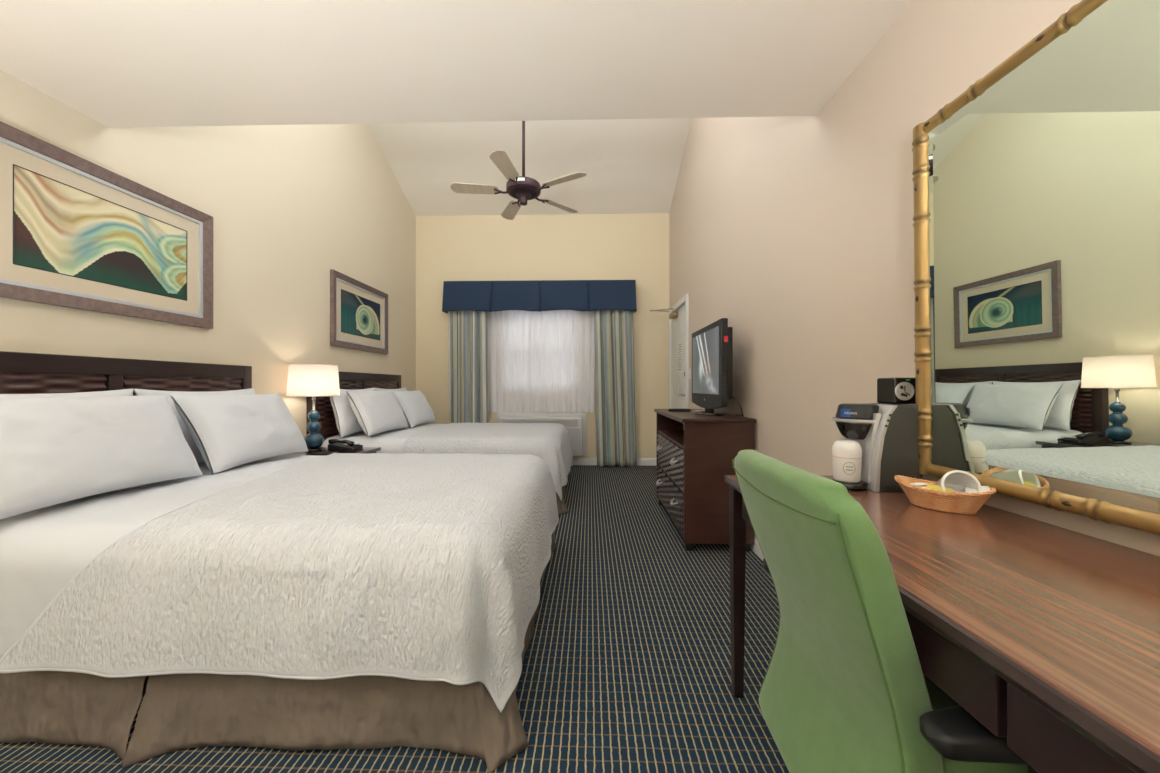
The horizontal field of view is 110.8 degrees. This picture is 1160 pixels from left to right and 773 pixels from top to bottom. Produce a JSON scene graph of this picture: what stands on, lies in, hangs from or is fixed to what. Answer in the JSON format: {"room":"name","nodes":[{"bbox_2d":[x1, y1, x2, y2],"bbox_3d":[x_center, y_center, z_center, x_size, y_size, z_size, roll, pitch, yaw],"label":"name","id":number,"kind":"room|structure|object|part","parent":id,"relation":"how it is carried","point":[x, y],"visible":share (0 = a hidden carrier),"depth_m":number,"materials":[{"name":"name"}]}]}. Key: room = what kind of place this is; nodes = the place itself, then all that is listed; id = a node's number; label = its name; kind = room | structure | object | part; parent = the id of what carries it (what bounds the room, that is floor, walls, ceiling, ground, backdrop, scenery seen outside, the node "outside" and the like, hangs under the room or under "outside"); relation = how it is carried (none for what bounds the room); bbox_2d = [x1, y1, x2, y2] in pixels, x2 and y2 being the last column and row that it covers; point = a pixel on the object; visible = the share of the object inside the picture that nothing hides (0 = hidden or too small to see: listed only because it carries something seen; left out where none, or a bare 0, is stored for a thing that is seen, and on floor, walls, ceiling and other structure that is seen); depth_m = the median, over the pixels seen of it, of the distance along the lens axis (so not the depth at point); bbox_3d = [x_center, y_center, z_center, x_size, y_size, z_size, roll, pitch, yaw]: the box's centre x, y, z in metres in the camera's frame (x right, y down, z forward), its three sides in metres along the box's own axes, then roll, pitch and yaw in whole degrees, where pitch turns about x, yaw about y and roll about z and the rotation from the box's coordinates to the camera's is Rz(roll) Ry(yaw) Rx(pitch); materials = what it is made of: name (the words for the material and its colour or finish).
{"room":"hotel room","nodes":[
{"label":"hotel room","id":0,"kind":"room"},
{"bbox_2d":[0,70,415,437],"bbox_3d":[-2.451,-1.398,1.787,0.150,4.956,7.550,0,0,1],"label":"wall","id":1,"kind":"structure","parent":0,"point":[288,205],"depth_m":2.94,"materials":[{"name":"beige paint"}]},
{"bbox_2d":[0,121,212,328],"bbox_3d":[-2.352,-0.720,2.029,0.034,0.710,1.015,0,0,1],"label":"framed picture","id":2,"kind":"object","parent":1,"relation":"attached to","point":[76,232],"visible":1,"depth_m":1.94,"materials":[{"name":"pewter"},{"name":"silver"},{"name":"paper"}]},
{"bbox_2d":[14,165,186,299],"bbox_3d":[-2.358,-0.720,2.029,0.001,0.438,0.719,0,0,1],"label":"print","id":3,"kind":"object","parent":2,"relation":"attached to","point":[59,227],"depth_m":1.94},
{"bbox_2d":[0,351,251,395],"bbox_3d":[-2.339,0.459,1.997,0.060,1.202,1.595,0,0,1],"label":"headboard","id":4,"kind":"object","parent":1,"relation":"attached to","point":[20,372],"visible":0.11,"depth_m":1.95,"materials":[{"name":"brown wood"}]},
{"bbox_3d":[-2.329,0.327,1.617,0.012,0.767,0.682,0,0,1],"label":"woven panel","id":5,"kind":"part","parent":4,"relation":"part of","materials":[{"name":"brown wood"}]},
{"bbox_3d":[-2.310,0.327,2.375,0.012,0.767,0.682,0,0,1],"label":"woven panel","id":6,"kind":"part","parent":4,"relation":"part of","materials":[{"name":"brown wicker"}]},
{"bbox_2d":[306,371,400,446],"bbox_3d":[-2.284,0.459,4.206,0.060,1.202,1.595,0,0,1],"label":"headboard","id":7,"kind":"object","parent":1,"relation":"attached to","point":[347,380],"visible":0.19,"depth_m":3.83,"materials":[{"name":"black wood"}]},
{"bbox_3d":[-2.274,0.327,3.827,0.012,0.767,0.682,0,0,1],"label":"woven panel","id":8,"kind":"part","parent":7,"relation":"part of","materials":[{"name":"brown wood"}]},
{"bbox_3d":[-2.255,0.327,4.584,0.012,0.767,0.682,0,0,1],"label":"woven panel","id":9,"kind":"part","parent":7,"relation":"part of","materials":[{"name":"brown wicker"}]},
{"bbox_2d":[330,269,387,353],"bbox_3d":[-2.297,-0.735,4.226,0.034,0.710,1.015,0,0,1],"label":"framed picture","id":10,"kind":"object","parent":1,"relation":"attached to","point":[358,310],"visible":1,"depth_m":4.13,"materials":[{"name":"multicoloured paper"}]},
{"bbox_2d":[341,289,379,339],"bbox_3d":[-2.304,-0.735,4.226,0.001,0.438,0.719,0,0,1],"label":"print","id":11,"kind":"object","parent":10,"relation":"attached to","point":[360,316],"depth_m":4.18},
{"bbox_2d":[0,465,788,772],"bbox_3d":[-0.622,1.130,1.816,3.805,0.100,7.700,0,0,1],"label":"floor","id":12,"kind":"structure","parent":0,"point":[626,666],"depth_m":1.50,"materials":[{"name":"carpet"}]},
{"bbox_2d":[0,531,555,772],"bbox_3d":[-1.220,0.772,1.950,2.173,0.615,1.666,0,0,1],"label":"bed","id":13,"kind":"object","parent":12,"relation":"on","point":[177,712],"visible":0.21,"depth_m":1.19,"materials":[{"name":"brown"}]},
{"bbox_2d":[0,454,319,658],"bbox_3d":[-1.755,0.628,1.990,1.042,0.385,1.572,0,0,1],"label":"sheet","id":14,"kind":"object","parent":13,"relation":"on","point":[42,550],"visible":0.32,"depth_m":1.29,"materials":[{"name":"white fabric"}]},
{"bbox_2d":[0,389,132,397],"bbox_3d":[-2.175,0.227,1.620,0.205,0.434,0.726,0,0,0],"label":"pillow","id":15,"kind":"object","parent":14,"relation":"on","point":[125,392],"visible":0.03,"depth_m":1.73,"materials":[{"name":"white fabric"}]},
{"bbox_2d":[0,394,203,519],"bbox_3d":[-1.961,0.237,1.605,0.284,0.404,0.724,0,0,2],"label":"pillow","id":16,"kind":"object","parent":14,"relation":"on","point":[54,451],"visible":1,"depth_m":1.51,"materials":[{"name":"white fabric"}]},
{"bbox_2d":[133,388,255,462],"bbox_3d":[-2.159,0.227,2.345,0.234,0.434,0.722,0,0,7],"label":"pillow","id":17,"kind":"object","parent":14,"relation":"on","point":[139,392],"visible":0.16,"depth_m":2.14,"materials":[{"name":"white fabric"}]},
{"bbox_2d":[170,393,307,474],"bbox_3d":[-1.937,0.242,2.347,0.289,0.397,0.709,0,0,-1],"label":"pillow","id":18,"kind":"object","parent":14,"relation":"on","point":[228,432],"visible":1,"depth_m":2.17,"materials":[{"name":"white fabric"}]},
{"bbox_2d":[0,453,558,711],"bbox_3d":[-0.915,0.699,1.971,1.550,0.549,1.709,0,0,1],"label":"bedspread","id":19,"kind":"object","parent":13,"relation":"on","point":[412,566],"visible":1,"depth_m":1.19,"materials":[{"name":"grey fabric"}]},
{"bbox_2d":[291,447,380,455],"bbox_3d":[-1.999,0.795,3.103,0.649,0.570,0.555,0,0,1],"label":"nightstand","id":20,"kind":"object","parent":12,"relation":"on","point":[365,450],"visible":0.08,"depth_m":3.14,"materials":[{"name":"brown wood"}]},
{"bbox_2d":[286,364,339,451],"bbox_3d":[-2.126,0.169,3.196,0.360,0.682,0.360,0,0,1],"label":"table lamp","id":21,"kind":"object","parent":20,"relation":"on","point":[303,380],"visible":0.98,"depth_m":3.09,"materials":[{"name":"white fabric"}]},
{"bbox_3d":[-2.126,-0.048,3.196,0.356,0.244,0.356,0,0,1],"label":"lamp shade","id":22,"kind":"part","parent":21,"relation":"part of","materials":[{"name":"fabric"}]},
{"bbox_3d":[-2.126,0.344,3.196,0.134,0.304,0.134,0,0,1],"label":"ball stem","id":23,"kind":"part","parent":21,"relation":"part of","materials":[{"name":"blue ceramic"}]},
{"bbox_2d":[315,452,338,455],"bbox_3d":[-1.891,0.502,2.993,0.130,0.015,0.090,0,0,1],"label":"remote control","id":24,"kind":"object","parent":20,"relation":"on","point":[319,453],"visible":0.74,"depth_m":2.95,"materials":[{"name":"black plastic"}]},
{"bbox_2d":[328,439,362,451],"bbox_3d":[-1.877,0.462,3.204,0.236,0.094,0.249,0,0,1],"label":"telephone","id":25,"kind":"object","parent":20,"relation":"on","point":[334,444],"visible":1,"depth_m":3.17,"materials":[{"name":"black plastic"}]},
{"bbox_2d":[556,467,570,514],"bbox_3d":[-1.165,0.772,4.160,2.173,0.615,1.666,0,0,1],"label":"bed","id":26,"kind":"object","parent":12,"relation":"on","point":[561,506],"visible":0.06,"depth_m":3.41,"materials":[{"name":"beige fabric"}]},
{"bbox_2d":[321,424,442,453],"bbox_3d":[-1.778,0.628,4.201,0.885,0.383,1.575,0,0,1],"label":"sheet","id":27,"kind":"object","parent":26,"relation":"on","point":[391,442],"visible":0.28,"depth_m":3.53,"materials":[{"name":"white fabric"}]},
{"bbox_2d":[330,388,374,437],"bbox_3d":[-2.119,0.227,3.829,0.208,0.434,0.724,0,0,1],"label":"pillow","id":28,"kind":"object","parent":27,"relation":"on","point":[347,423],"visible":0.43,"depth_m":3.54,"materials":[{"name":"white fabric"}]},
{"bbox_2d":[346,390,407,436],"bbox_3d":[-1.906,0.237,3.814,0.296,0.404,0.736,0,0,6],"label":"pillow","id":29,"kind":"object","parent":27,"relation":"on","point":[376,412],"visible":1,"depth_m":3.62,"materials":[{"name":"white fabric"}]},
{"bbox_2d":[374,387,406,390],"bbox_3d":[-2.103,0.227,4.554,0.222,0.434,0.721,0,0,6],"label":"pillow","id":30,"kind":"object","parent":27,"relation":"on","point":[376,389],"visible":0.05,"depth_m":4.49,"materials":[{"name":"white fabric"}]},
{"bbox_2d":[392,390,434,427],"bbox_3d":[-1.883,0.242,4.556,0.286,0.397,0.709,0,0,-1],"label":"pillow","id":31,"kind":"object","parent":27,"relation":"on","point":[416,409],"visible":0.87,"depth_m":4.37,"materials":[{"name":"white fabric"}]},
{"bbox_2d":[399,423,572,499],"bbox_3d":[-0.830,0.698,4.179,1.487,0.548,1.697,0,0,1],"label":"bedspread","id":32,"kind":"object","parent":26,"relation":"on","point":[550,442],"visible":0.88,"depth_m":3.48,"materials":[{"name":"grey fabric"}]},
{"bbox_2d":[654,409,755,550],"bbox_3d":[0.900,0.644,3.148,0.501,0.872,1.136,0,0,1],"label":"dresser","id":33,"kind":"object","parent":12,"relation":"on","point":[695,453],"visible":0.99,"depth_m":2.60,"materials":[{"name":"brown wood"}]},
{"bbox_3d":[0.698,0.855,3.154,0.010,0.270,1.040,0,0,1],"label":"drawer","id":34,"kind":"part","parent":33,"relation":"part of","materials":[{"name":"grey wood"}]},
{"bbox_3d":[0.698,0.560,3.154,0.010,0.270,1.040,0,0,1],"label":"drawer","id":35,"kind":"part","parent":33,"relation":"part of","materials":[{"name":"wicker"}]},
{"bbox_3d":[0.717,0.855,3.153,0.014,0.270,1.040,0,0,1],"label":"drawer","id":36,"kind":"part","parent":33,"relation":"part of","materials":[{"name":"black"}]},
{"bbox_3d":[0.717,0.560,3.153,0.014,0.270,1.040,0,0,1],"label":"drawer","id":37,"kind":"part","parent":33,"relation":"part of","materials":[{"name":"black"}]},
{"bbox_3d":[0.665,0.832,2.854,0.045,0.046,0.119,0,0,1],"label":"handle","id":38,"kind":"part","parent":33,"relation":"part of","materials":[{"name":"silver metal"}]},
{"bbox_3d":[0.665,0.537,2.854,0.045,0.046,0.119,0,0,1],"label":"handle","id":39,"kind":"part","parent":33,"relation":"part of","materials":[{"name":"silver metal"}]},
{"bbox_2d":[668,408,690,411],"bbox_3d":[0.829,0.196,3.340,0.180,0.023,0.050,0,0,1],"label":"remote control","id":40,"kind":"object","parent":33,"relation":"on","point":[671,409],"visible":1,"depth_m":3.32,"materials":[{"name":"black plastic"}]},
{"bbox_2d":[692,318,743,415],"bbox_3d":[0.989,-0.123,3.049,0.248,0.663,0.771,0,0,-11],"label":"television","id":41,"kind":"object","parent":33,"relation":"on","point":[712,345],"visible":1,"depth_m":2.84,"materials":[{"name":"black plastic"}]},
{"bbox_3d":[0.971,-0.143,3.047,0.045,0.623,0.780,0,0,1],"label":"casing","id":42,"kind":"part","parent":41,"relation":"part of","materials":[{"name":"black plastic"}]},
{"bbox_2d":[732,450,1037,772],"bbox_3d":[0.701,0.617,0.811,0.665,0.924,0.595,0,0,1],"label":"desk chair","id":43,"kind":"object","parent":12,"relation":"on","point":[844,688],"visible":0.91,"depth_m":0.68,"materials":[{"name":"green fabric"}]},
{"bbox_3d":[0.595,0.479,1.075,0.200,0.042,0.072,0,0,1],"label":"armrest","id":44,"kind":"part","parent":43,"relation":"part of","materials":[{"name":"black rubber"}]},
{"bbox_3d":[0.466,0.487,0.817,0.195,0.665,0.451,0,0,1],"label":"backrest","id":45,"kind":"part","parent":43,"relation":"part of","materials":[{"name":"green fabric"}]},
{"bbox_3d":[0.582,0.479,0.553,0.200,0.042,0.072,0,0,1],"label":"armrest","id":46,"kind":"part","parent":43,"relation":"part of","materials":[{"name":"black plastic"}]},
{"bbox_3d":[0.785,0.615,0.809,0.440,0.080,0.403,0,0,1],"label":"seat","id":47,"kind":"part","parent":43,"relation":"part of","materials":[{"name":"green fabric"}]},
{"bbox_2d":[725,475,1159,772],"bbox_3d":[0.794,0.700,0.493,0.588,0.760,1.925,0,0,1],"label":"desk","id":48,"kind":"object","parent":12,"relation":"on","point":[1047,635],"visible":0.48,"depth_m":0.57,"materials":[{"name":"brown wood"}]},
{"bbox_3d":[0.552,0.717,1.402,0.048,0.726,0.048,0,0,1],"label":"leg","id":49,"kind":"part","parent":48,"relation":"part of","materials":[{"name":"brown wood"}]},
{"bbox_2d":[825,403,922,491],"bbox_3d":[0.914,0.188,1.297,0.253,0.262,0.180,0,0,1],"label":"coffee maker","id":50,"kind":"object","parent":48,"relation":"on","point":[887,435],"visible":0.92,"depth_m":1.21,"materials":[{"name":"grey plastic"}]},
{"bbox_2d":[825,476,867,490],"bbox_3d":[0.847,0.309,1.279,0.120,0.020,0.120,0,0,1],"label":"drip tray","id":51,"kind":"object","parent":50,"relation":"on","point":[863,484],"depth_m":1.23,"materials":[{"name":"black plastic"}]},
{"bbox_2d":[832,440,861,482],"bbox_3d":[0.847,0.235,1.269,0.080,0.126,0.080,0,0,1],"label":"paper cup","id":52,"kind":"object","parent":50,"relation":"on","point":[846,454],"visible":1,"depth_m":1.24,"materials":[{"name":"white paper"}]},
{"bbox_3d":[0.904,0.108,1.298,0.149,0.010,0.142,0,0,1],"label":"lid handle","id":53,"kind":"part","parent":50,"relation":"part of","materials":[{"name":"silver metal"}]},
{"bbox_3d":[0.904,0.080,1.298,0.128,0.046,0.121,0,0,1],"label":"lid","id":54,"kind":"part","parent":50,"relation":"part of","materials":[{"name":"black plastic"}]},
{"bbox_3d":[0.908,0.190,1.298,0.040,0.214,0.140,0,0,1],"label":"panel","id":55,"kind":"part","parent":50,"relation":"part of","materials":[{"name":"silver metal"}]},
{"bbox_2d":[877,377,915,403],"bbox_3d":[1.040,0.013,1.293,0.101,0.084,0.086,0,0,1],"label":"clock radio","id":56,"kind":"object","parent":50,"relation":"on","point":[896,390],"visible":0.94,"depth_m":1.26,"materials":[{"name":"black plastic"}]},
{"bbox_3d":[0.544,0.401,0.924,0.020,0.082,0.845,0,0,1],"label":"drawer","id":57,"kind":"part","parent":48,"relation":"part of","materials":[{"name":"brown wood"}]},
{"bbox_2d":[894,475,995,513],"bbox_3d":[0.952,0.284,1.052,0.130,0.070,0.198,0,0,-41],"label":"wicker basket","id":58,"kind":"object","parent":48,"relation":"on","point":[953,502],"visible":0.91,"depth_m":1.01,"materials":[{"name":"orange wicker"}]},
{"bbox_2d":[910,483,926,485],"bbox_3d":[0.923,0.268,1.096,0.040,0.011,0.030,0,0,8],"label":"packet","id":59,"kind":"object","parent":58,"relation":"in","point":[915,484],"visible":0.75,"depth_m":1.08,"materials":[{"name":"white paper"}]},
{"bbox_2d":[926,484,953,491],"bbox_3d":[0.931,0.264,1.036,0.027,0.012,0.050,0,0,-38],"label":"packet","id":60,"kind":"object","parent":58,"relation":"in","point":[929,486],"visible":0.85,"depth_m":1.03,"materials":[{"name":"yellow paper"}]},
{"bbox_2d":[944,484,964,489],"bbox_3d":[0.976,0.264,1.049,0.045,0.020,0.035,0,0,36],"label":"packet","id":61,"kind":"object","parent":58,"relation":"in","point":[952,486],"visible":0.71,"depth_m":1.04,"materials":[{"name":"white paper"}]},
{"bbox_2d":[937,470,981,492],"bbox_3d":[0.966,0.252,1.030,0.078,0.081,0.083,0,0,23],"label":"plastic cup","id":62,"kind":"object","parent":58,"relation":"in","point":[956,477],"visible":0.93,"depth_m":1.02,"materials":[{"name":"white plastic"}]},
{"bbox_2d":[964,486,989,492],"bbox_3d":[0.997,0.258,1.004,0.044,0.016,0.051,0,0,39],"label":"napkin","id":63,"kind":"object","parent":58,"relation":"in","point":[984,488],"visible":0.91,"depth_m":1.00,"materials":[{"name":"white paper"}]},
{"bbox_3d":[0.527,0.401,0.249,0.020,0.082,0.485,0,0,1],"label":"drawer","id":64,"kind":"part","parent":48,"relation":"part of","materials":[{"name":"brown wood"}]},
{"bbox_2d":[0,0,911,127],"bbox_3d":[-0.667,-1.350,0.042,3.505,0.100,3.850,0,0,1],"label":"ceiling","id":65,"kind":"structure","parent":0,"point":[115,63],"depth_m":1.57,"materials":[{"name":"beige paint"}]},
{"bbox_2d":[368,118,691,215],"bbox_3d":[-0.574,-3.152,3.756,3.805,1.686,3.820,0,0,1],"label":"ceiling","id":66,"kind":"structure","parent":0,"point":[631,166],"depth_m":4.76,"materials":[{"name":"beige paint"}]},
{"bbox_2d":[450,121,586,219],"bbox_3d":[-0.565,-2.421,3.739,1.256,1.412,1.264,0,0,1],"label":"ceiling fan","id":67,"kind":"object","parent":66,"relation":"hanging from","point":[522,188],"visible":0.98,"depth_m":3.69,"materials":[{"name":"brown wood"}]},
{"bbox_3d":[-0.978,-1.834,3.714,0.430,0.035,0.135,0,0,-7],"label":"blade","id":68,"kind":"part","parent":67,"relation":"part of","materials":[{"name":"beige wood"}]},
{"bbox_3d":[-0.621,-1.834,3.324,0.135,0.035,0.430,0,0,11],"label":"blade","id":69,"kind":"part","parent":67,"relation":"part of","materials":[{"name":"beige wood"}]},
{"bbox_3d":[-0.718,-1.834,4.174,0.135,0.035,0.430,0,0,-25],"label":"blade","id":70,"kind":"part","parent":67,"relation":"part of","materials":[{"name":"beige wood"}]},
{"bbox_3d":[-0.531,-1.867,3.764,0.322,0.137,0.322,0,0,1],"label":"motor","id":71,"kind":"part","parent":67,"relation":"part of","materials":[{"name":"brown metal"}]},
{"bbox_3d":[-0.199,-1.834,4.068,0.430,0.035,0.135,0,0,-43],"label":"blade","id":72,"kind":"part","parent":67,"relation":"part of","materials":[{"name":"beige wood"}]},
{"bbox_3d":[-0.140,-1.834,3.543,0.430,0.035,0.135,0,0,29],"label":"blade","id":73,"kind":"part","parent":67,"relation":"part of","materials":[{"name":"beige wood"}]},
{"bbox_2d":[416,213,668,457],"bbox_3d":[-0.528,-0.695,5.590,3.805,3.550,0.150,0,0,1],"label":"wall","id":74,"kind":"structure","parent":0,"point":[553,246],"depth_m":5.51,"materials":[{"name":"beige paint"}]},
{"bbox_2d":[442,280,636,313],"bbox_3d":[-0.543,-1.201,5.396,2.586,0.415,0.234,0,0,1],"label":"valance","id":75,"kind":"object","parent":74,"relation":"attached to","point":[532,295],"visible":1,"depth_m":5.30,"materials":[{"name":"blue fabric"}]},
{"bbox_2d":[449,310,528,412],"bbox_3d":[-1.239,-0.500,5.508,1.147,1.719,0.036,0,0,2],"label":"sheer curtain","id":76,"kind":"object","parent":75,"relation":"hanging from","point":[508,330],"visible":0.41,"depth_m":5.50,"materials":[{"name":"white fabric"}]},
{"bbox_2d":[527,310,594,412],"bbox_3d":[-0.260,-0.503,5.448,0.926,1.714,0.037,0,0,1],"label":"sheer curtain","id":77,"kind":"object","parent":75,"relation":"hanging from","point":[561,346],"visible":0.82,"depth_m":5.45,"materials":[{"name":"white fabric"}]},
{"bbox_3d":[-0.538,-1.372,5.387,2.515,0.017,0.018,0,0,1],"label":"curtain rod","id":78,"kind":"object","parent":75,"relation":"attached to","visible":0},
{"bbox_2d":[450,310,488,422],"bbox_3d":[-1.502,-0.153,5.408,0.531,2.414,0.094,0,0,1],"label":"curtain","id":79,"kind":"object","parent":78,"relation":"hanging from","point":[468,328],"visible":0.63,"depth_m":5.39,"materials":[{"name":"fabric"}]},
{"bbox_2d":[594,310,636,466],"bbox_3d":[0.475,-0.145,5.364,0.588,2.429,0.094,0,0,1],"label":"curtain","id":80,"kind":"object","parent":78,"relation":"hanging from","point":[616,438],"visible":0.89,"depth_m":5.34,"materials":[{"name":"fabric"}]},
{"bbox_2d":[497,412,586,466],"bbox_3d":[-0.522,0.716,5.411,1.225,0.722,0.208,0,0,1],"label":"air conditioner","id":81,"kind":"object","parent":74,"relation":"attached to","point":[575,423],"visible":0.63,"depth_m":5.33,"materials":[{"name":"grey plastic"}]},
{"bbox_2d":[502,420,577,425],"bbox_3d":[-0.530,0.488,5.313,1.005,0.094,0.004,0,0,1],"label":"grille","id":82,"kind":"object","parent":81,"relation":"attached to","point":[565,422],"depth_m":5.31,"materials":[{"name":"grey plastic"}]},
{"bbox_2d":[571,458,655,465],"bbox_3d":[-0.530,1.030,5.507,3.505,0.100,0.016,0,0,1],"label":"baseboard","id":83,"kind":"structure","parent":74,"relation":"attached to","point":[581,461],"depth_m":5.48,"materials":[{"name":"white paint"}]},
{"bbox_2d":[669,0,1159,556],"bbox_3d":[1.203,-1.398,1.696,0.150,4.956,7.550,0,0,1],"label":"wall","id":84,"kind":"structure","parent":0,"point":[797,232],"depth_m":1.81,"materials":[{"name":"beige paint"}]},
{"bbox_2d":[650,293,688,408],"bbox_3d":[1.089,0.025,4.904,0.342,2.110,1.000,0,0,1],"label":"door","id":85,"kind":"structure","parent":84,"relation":"in","point":[680,318],"depth_m":4.85,"materials":[{"name":"white paint"}]},
{"bbox_3d":[1.064,-0.977,5.239,0.275,0.084,0.265,0,0,1],"label":"closer arm","id":86,"kind":"part","parent":85,"relation":"part of","materials":[{"name":"silver metal"}]},
{"bbox_3d":[1.219,-0.715,5.081,0.010,0.270,0.280,0,0,1],"label":"raised panel","id":87,"kind":"part","parent":85,"relation":"part of","materials":[{"name":"white paint"}]},
{"bbox_3d":[1.219,-0.170,5.081,0.010,0.600,0.280,0,0,1],"label":"raised panel","id":88,"kind":"part","parent":85,"relation":"part of","materials":[{"name":"white paint"}]},
{"bbox_3d":[1.196,0.025,4.902,0.024,2.110,1.000,0,0,1],"label":"frame","id":89,"kind":"part","parent":85,"relation":"part of","materials":[{"name":"white paint"}]},
{"bbox_3d":[1.210,-0.715,4.721,0.010,0.270,0.280,0,0,1],"label":"raised panel","id":90,"kind":"part","parent":85,"relation":"part of","materials":[{"name":"white paint"}]},
{"bbox_3d":[1.210,-0.170,4.721,0.010,0.600,0.280,0,0,1],"label":"raised panel","id":91,"kind":"part","parent":85,"relation":"part of","materials":[{"name":"white paint"}]},
{"bbox_2d":[750,535,763,560],"bbox_3d":[1.108,1.030,1.235,0.016,0.100,6.325,0,0,1],"label":"baseboard","id":92,"kind":"structure","parent":84,"relation":"attached to","point":[755,547],"depth_m":2.57,"materials":[{"name":"white paint"}]},
{"bbox_2d":[912,0,1159,535],"bbox_3d":[1.039,-0.261,0.514,0.064,1.065,1.448,0,0,0],"label":"wall mirror","id":93,"kind":"object","parent":84,"relation":"attached to","point":[1036,189],"visible":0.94,"depth_m":0.87,"materials":[{"name":"mirror glass"},{"name":"bamboo"}]},
{"bbox_3d":[1.045,-0.261,1.210,0.055,1.052,0.056,-1,0,0],"label":"frame rail","id":94,"kind":"part","parent":93,"relation":"part of","materials":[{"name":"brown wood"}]},
{"bbox_3d":[1.034,-0.770,0.514,0.048,0.047,1.350,-1,0,0],"label":"frame rail","id":95,"kind":"part","parent":93,"relation":"part of","materials":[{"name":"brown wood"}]},
{"bbox_3d":[1.045,0.248,0.514,0.048,0.047,1.350,-1,0,0],"label":"frame rail","id":96,"kind":"part","parent":93,"relation":"part of","materials":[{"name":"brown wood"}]}
]}

